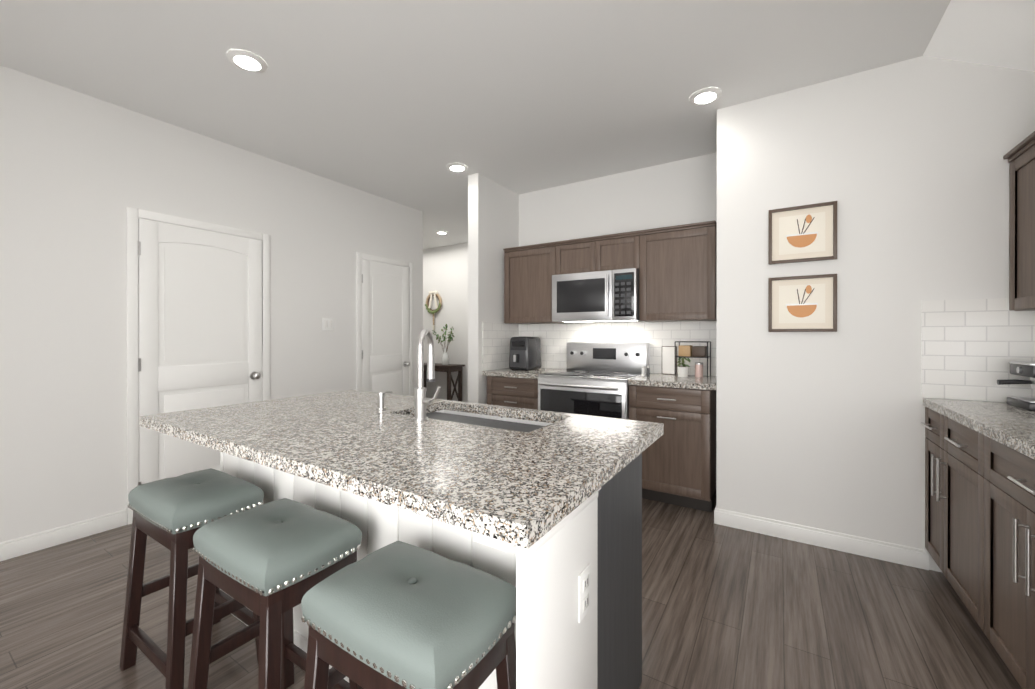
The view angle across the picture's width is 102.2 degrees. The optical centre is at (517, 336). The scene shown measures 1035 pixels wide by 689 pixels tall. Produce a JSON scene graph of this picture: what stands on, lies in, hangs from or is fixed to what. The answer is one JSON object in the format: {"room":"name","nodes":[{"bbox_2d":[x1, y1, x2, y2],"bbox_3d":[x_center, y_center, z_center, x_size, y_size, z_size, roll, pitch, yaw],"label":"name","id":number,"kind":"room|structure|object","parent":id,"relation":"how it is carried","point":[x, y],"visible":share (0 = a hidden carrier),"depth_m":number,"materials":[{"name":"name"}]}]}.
{"room":"kitchen","nodes":[
{"label":"kitchen","id":0,"kind":"room"},
{"bbox_2d":[0,65,422,542],"bbox_3d":[-3.135,-0.129,1.975,0.120,2.740,7.300,0,0,32],"label":"wall","id":1,"kind":"structure","parent":0,"point":[80,172],"depth_m":2.65,"materials":[{"name":"white paint"}]},
{"bbox_2d":[0,509,126,561],"bbox_3d":[-3.763,1.192,0.854,0.013,0.102,4.470,0,0,32],"label":"baseboard","id":2,"kind":"structure","parent":1,"relation":"attached to","point":[9,549],"depth_m":2.49,"materials":[{"name":"white wood"}]},
{"bbox_2d":[126,207,269,524],"bbox_3d":[-2.301,0.193,3.111,0.080,2.092,0.904,0,0,32],"label":"door","id":3,"kind":"structure","parent":1,"relation":"attached to","point":[198,314],"depth_m":3.02,"materials":[{"name":"white wood"}]},
{"bbox_2d":[322,318,333,329],"bbox_3d":[-1.802,-0.118,3.971,0.008,0.116,0.120,0,0,32],"label":"switch plate","id":4,"kind":"object","parent":1,"relation":"attached to","point":[327,323],"visible":1,"depth_m":3.97,"materials":[{"name":"white plastic"}]},
{"bbox_2d":[356,252,412,395],"bbox_3d":[-1.401,0.190,4.541,0.080,2.092,0.764,0,0,32],"label":"door","id":5,"kind":"structure","parent":1,"relation":"attached to","point":[384,323],"depth_m":4.53,"materials":[{"name":"white wood"}]},
{"bbox_2d":[423,243,467,401],"bbox_3d":[-1.138,-0.138,6.991,4.680,2.740,0.120,0,0,32],"label":"wall","id":6,"kind":"structure","parent":0,"point":[445,272],"depth_m":6.92,"materials":[{"name":"white paint"}]},
{"bbox_2d":[425,291,441,329],"bbox_3d":[-1.430,-0.432,7.064,0.372,0.678,0.059,0,0,32],"label":"hanging ornament","id":7,"kind":"object","parent":6,"relation":"attached to","point":[435,294],"visible":1,"depth_m":7.05,"materials":[{"name":"green plant"}]},
{"bbox_2d":[0,0,950,248],"bbox_3d":[-2.220,-1.550,2.460,7.670,0.100,9.100,0,0,32],"label":"ceiling","id":8,"kind":"structure","parent":0,"point":[405,102],"depth_m":2.35,"materials":[{"name":"white paint"}]},
{"bbox_2d":[226,49,267,72],"bbox_3d":[-1.470,-1.493,2.272,0.190,0.012,0.190,0,0,32],"label":"recessed light","id":9,"kind":"object","parent":8,"relation":"in","point":[246,60],"visible":1,"depth_m":2.26,"materials":[{"name":"white plastic"}]},
{"bbox_2d":[435,231,447,233],"bbox_3d":[-1.096,-1.500,6.041,0.190,0.012,0.190,0,0,32],"label":"recessed light","id":10,"kind":"object","parent":8,"relation":"in","point":[441,232],"visible":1,"depth_m":6.00,"materials":[{"name":"white"}]},
{"bbox_2d":[446,163,467,171],"bbox_3d":[-0.534,-1.496,3.703,0.190,0.012,0.190,0,0,32],"label":"recessed light","id":11,"kind":"object","parent":8,"relation":"in","point":[457,167],"visible":1,"depth_m":3.68,"materials":[{"name":"white plastic"}]},
{"bbox_2d":[689,87,721,104],"bbox_3d":[1.173,-1.494,2.606,0.190,0.012,0.190,0,0,32],"label":"recessed light","id":12,"kind":"object","parent":8,"relation":"in","point":[704,96],"visible":1,"depth_m":2.59,"materials":[{"name":"white plastic"}]},
{"bbox_2d":[468,173,518,403],"bbox_3d":[0.175,-0.134,4.796,0.120,2.740,2.200,0,0,32],"label":"wall","id":13,"kind":"structure","parent":0,"point":[493,219],"depth_m":3.91,"materials":[{"name":"white paint"}]},
{"bbox_2d":[0,498,1021,688],"bbox_3d":[-1.869,1.290,2.244,8.500,0.100,9.100,0,0,32],"label":"floor","id":14,"kind":"structure","parent":0,"point":[725,607],"depth_m":1.82,"materials":[{"name":"brown wood"}]},
{"bbox_2d":[120,468,263,688],"bbox_3d":[-1.213,0.892,1.577,0.461,0.699,0.321,0,0,32],"label":"stool","id":15,"kind":"object","parent":14,"relation":"on","point":[173,515],"visible":0.85,"depth_m":1.48,"materials":[{"name":"grey"}]},
{"bbox_2d":[188,498,363,688],"bbox_3d":[-0.719,0.893,1.254,0.461,0.699,0.321,0,0,32],"label":"stool","id":16,"kind":"object","parent":14,"relation":"on","point":[271,564],"visible":1,"depth_m":1.18,"materials":[{"name":"grey"}]},
{"bbox_2d":[154,430,643,688],"bbox_3d":[-0.508,0.805,1.637,1.806,0.874,0.893,0,0,32],"label":"kitchen island","id":17,"kind":"object","parent":14,"relation":"on","point":[554,650],"depth_m":1.17,"materials":[{"name":"wood"}]},
{"bbox_2d":[139,390,662,549],"bbox_3d":[-0.501,0.348,1.642,1.855,0.040,1.000,0,0,32],"label":"island countertop","id":18,"kind":"structure","parent":17,"relation":"on","point":[503,484],"depth_m":1.21,"materials":[{"name":"grey stone"}]},
{"bbox_2d":[376,329,440,420],"bbox_3d":[-0.450,0.147,1.743,0.436,0.359,0.161,0,0,32],"label":"faucet","id":19,"kind":"object","parent":18,"relation":"on","point":[421,399],"visible":1,"depth_m":1.63,"materials":[{"name":"silver metal"}]},
{"bbox_2d":[426,406,550,429],"bbox_3d":[-0.167,0.465,1.757,0.720,0.220,0.370,0,0,32],"label":"sink","id":20,"kind":"object","parent":18,"relation":"in","point":[513,420],"depth_m":1.88,"materials":[{"name":"grey metal"}]},
{"bbox_2d":[578,563,590,622],"bbox_3d":[0.169,0.640,1.044,0.008,0.115,0.070,0,0,32],"label":"outlet","id":21,"kind":"object","parent":17,"relation":"attached to","point":[584,591],"visible":0.98,"depth_m":1.03,"materials":[{"name":"white plastic"}]},
{"bbox_2d":[301,541,515,688],"bbox_3d":[-0.241,0.894,0.954,0.461,0.699,0.321,0,0,32],"label":"stool","id":22,"kind":"object","parent":14,"relation":"on","point":[398,615],"visible":0.96,"depth_m":0.87,"materials":[{"name":"grey"}]},
{"bbox_2d":[424,363,464,401],"bbox_3d":[-1.324,0.842,6.791,0.900,0.780,0.380,0,0,32],"label":"table","id":23,"kind":"object","parent":14,"relation":"on","point":[448,368],"visible":0.27,"depth_m":6.58,"materials":[{"name":"brown wood"}]},
{"bbox_2d":[432,324,453,364],"bbox_3d":[-1.168,0.123,6.690,0.376,0.658,0.265,0,0,32],"label":"vase","id":24,"kind":"object","parent":23,"relation":"on","point":[445,358],"visible":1,"depth_m":6.67,"materials":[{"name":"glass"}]},
{"bbox_2d":[487,376,538,417],"bbox_3d":[0.118,0.800,3.987,0.563,0.874,0.627,0,0,32],"label":"base cabinet","id":25,"kind":"object","parent":14,"relation":"on","point":[509,391],"depth_m":3.71,"materials":[{"name":"brown wood"}]},
{"bbox_2d":[482,368,566,375],"bbox_3d":[0.096,0.343,3.988,0.603,0.040,0.628,0,0,32],"label":"countertop","id":26,"kind":"structure","parent":25,"relation":"on","point":[507,371],"depth_m":3.85,"materials":[{"name":"grey stone"}]},
{"bbox_2d":[509,337,541,370],"bbox_3d":[0.062,0.163,4.053,0.237,0.320,0.336,0,0,32],"label":"air fryer","id":27,"kind":"object","parent":26,"relation":"on","point":[525,353],"visible":1,"depth_m":3.96,"materials":[{"name":"grey"}]},
{"bbox_2d":[538,342,648,419],"bbox_3d":[0.652,0.648,3.583,0.760,1.180,0.725,0,0,32],"label":"range","id":28,"kind":"object","parent":14,"relation":"on","point":[592,379],"visible":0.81,"depth_m":3.45,"materials":[{"name":"metal"}]},
{"bbox_2d":[628,384,716,511],"bbox_3d":[1.247,0.802,3.277,0.565,0.874,0.627,0,0,32],"label":"base cabinet","id":29,"kind":"object","parent":14,"relation":"on","point":[679,462],"depth_m":2.99,"materials":[{"name":"brown wood"}]},
{"bbox_2d":[628,373,716,391],"bbox_3d":[1.259,0.345,3.257,0.605,0.040,0.628,0,0,32],"label":"countertop","id":30,"kind":"structure","parent":29,"relation":"on","point":[655,378],"depth_m":3.09,"materials":[{"name":"grey stone"}]},
{"bbox_2d":[641,341,710,377],"bbox_3d":[1.290,0.182,3.391,0.483,0.284,0.316,0,0,32],"label":"decorations","id":31,"kind":"object","parent":30,"relation":"on","point":[669,361],"visible":1,"depth_m":3.36,"materials":[{"name":"white ceramic"}]},
{"bbox_2d":[921,402,936,563],"bbox_3d":[2.364,0.804,1.931,0.637,0.874,0.298,0,0,32],"label":"base cabinet","id":32,"kind":"object","parent":14,"relation":"on","point":[930,424],"depth_m":2.14,"materials":[{"name":"brown wood"}]},
{"bbox_2d":[937,410,976,621],"bbox_3d":[2.162,0.805,1.610,0.637,0.874,0.460,0,0,32],"label":"base cabinet","id":33,"kind":"object","parent":14,"relation":"on","point":[956,440],"depth_m":1.82,"materials":[{"name":"brown wood"}]},
{"bbox_2d":[977,430,1034,688],"bbox_3d":[1.837,0.806,1.093,0.637,0.874,0.760,0,0,32],"label":"base cabinet","id":34,"kind":"object","parent":14,"relation":"on","point":[980,501],"depth_m":1.43,"materials":[{"name":"brown wood"}]},
{"bbox_2d":[923,398,1034,453],"bbox_3d":[1.817,0.349,1.080,0.638,0.040,2.298,0,0,32],"label":"countertop","id":35,"kind":"structure","parent":34,"relation":"on","point":[1014,425],"depth_m":1.69,"materials":[{"name":"grey stone"}]},
{"bbox_2d":[997,361,1034,410],"bbox_3d":[2.390,0.223,1.867,0.331,0.208,0.220,0,0,32],"label":"espresso machine","id":36,"kind":"object","parent":35,"relation":"on","point":[1024,368],"visible":1,"depth_m":1.91,"materials":[{"name":"grey metal"}]},
{"bbox_2d":[519,153,716,375],"bbox_3d":[1.661,-0.132,3.459,3.820,2.740,0.120,0,0,32],"label":"wall","id":37,"kind":"structure","parent":0,"point":[679,192],"depth_m":3.82,"materials":[{"name":"white paint"}]},
{"bbox_2d":[503,242,554,323],"bbox_3d":[0.197,-0.496,4.107,0.566,0.735,0.337,0,0,32],"label":"upper cabinet","id":38,"kind":"object","parent":37,"relation":"attached to","point":[529,270],"depth_m":3.97,"materials":[{"name":"brown wood"}]},
{"bbox_2d":[555,236,594,323],"bbox_3d":[0.598,-0.496,3.854,0.382,0.735,0.337,0,0,32],"label":"upper cabinet","id":39,"kind":"object","parent":37,"relation":"attached to","point":[574,255],"depth_m":3.72,"materials":[{"name":"brown wood"}]},
{"bbox_2d":[482,321,716,375],"bbox_3d":[0.680,0.096,3.627,1.980,0.452,0.640,0,0,32],"label":"backsplash","id":40,"kind":"structure","parent":37,"relation":"attached to","point":[556,338],"depth_m":3.90,"materials":[{"name":"tile"}]},
{"bbox_2d":[595,231,638,271],"bbox_3d":[0.921,-0.495,3.651,0.382,0.735,0.337,0,0,32],"label":"upper cabinet","id":41,"kind":"object","parent":37,"relation":"attached to","point":[617,251],"depth_m":3.51,"materials":[{"name":"brown wood"}]},
{"bbox_2d":[552,268,639,322],"bbox_3d":[0.729,-0.341,3.705,0.758,0.416,0.452,0,0,32],"label":"microwave","id":42,"kind":"object","parent":41,"relation":"attached to","point":[606,296],"visible":1,"depth_m":3.52,"materials":[{"name":"grey metal"}]},
{"bbox_2d":[639,220,716,321],"bbox_3d":[1.323,-0.495,3.398,0.568,0.735,0.337,0,0,32],"label":"upper cabinet","id":43,"kind":"object","parent":37,"relation":"attached to","point":[676,266],"depth_m":3.25,"materials":[{"name":"brown wood"}]},
{"bbox_2d":[716,56,1034,571],"bbox_3d":[2.126,-0.130,2.328,1.830,2.740,0.120,0,0,32],"label":"wall","id":44,"kind":"structure","parent":0,"point":[904,165],"depth_m":2.37,"materials":[{"name":"white paint"}]},
{"bbox_2d":[768,201,836,264],"bbox_3d":[1.705,-0.615,2.504,0.340,0.335,0.024,0,0,32],"label":"picture frame","id":45,"kind":"object","parent":44,"relation":"attached to","point":[805,233],"visible":1,"depth_m":2.50,"materials":[{"name":"beige paper"}]},
{"bbox_2d":[768,274,836,331],"bbox_3d":[1.705,-0.195,2.505,0.340,0.335,0.024,0,0,32],"label":"picture frame","id":46,"kind":"object","parent":44,"relation":"attached to","point":[807,303],"visible":1,"depth_m":2.50,"materials":[{"name":"beige paper"}]},
{"bbox_2d":[714,507,928,569],"bbox_3d":[1.745,1.189,2.492,1.039,0.102,0.013,0,0,32],"label":"baseboard","id":47,"kind":"structure","parent":44,"relation":"attached to","point":[833,540],"depth_m":2.44,"materials":[{"name":"white wood"}]},
{"bbox_2d":[923,0,1034,71],"bbox_3d":[1.377,-1.317,0.198,0.830,0.556,9.100,0,0,32],"label":"ceiling","id":48,"kind":"structure","parent":0,"point":[999,33],"depth_m":1.94,"materials":[{"name":"white paint"}]},
{"bbox_3d":[1.011,-0.123,-0.993,0.180,2.740,6.690,0,0,32],"label":"wall","id":49,"kind":"structure","parent":0,"visible":0},
{"bbox_2d":[921,298,1034,401],"bbox_3d":[1.824,0.070,1.083,0.653,0.514,2.310,0,0,32],"label":"backsplash","id":50,"kind":"structure","parent":49,"relation":"attached to","point":[971,349],"depth_m":2.12,"materials":[{"name":"tile"}]},
{"bbox_2d":[1003,131,1034,310],"bbox_3d":[2.321,-0.508,1.578,0.337,0.770,0.920,0,0,32],"label":"upper cabinet","id":51,"kind":"object","parent":49,"relation":"attached to","point":[1020,156],"depth_m":1.96,"materials":[{"name":"brown wood"}]}
]}

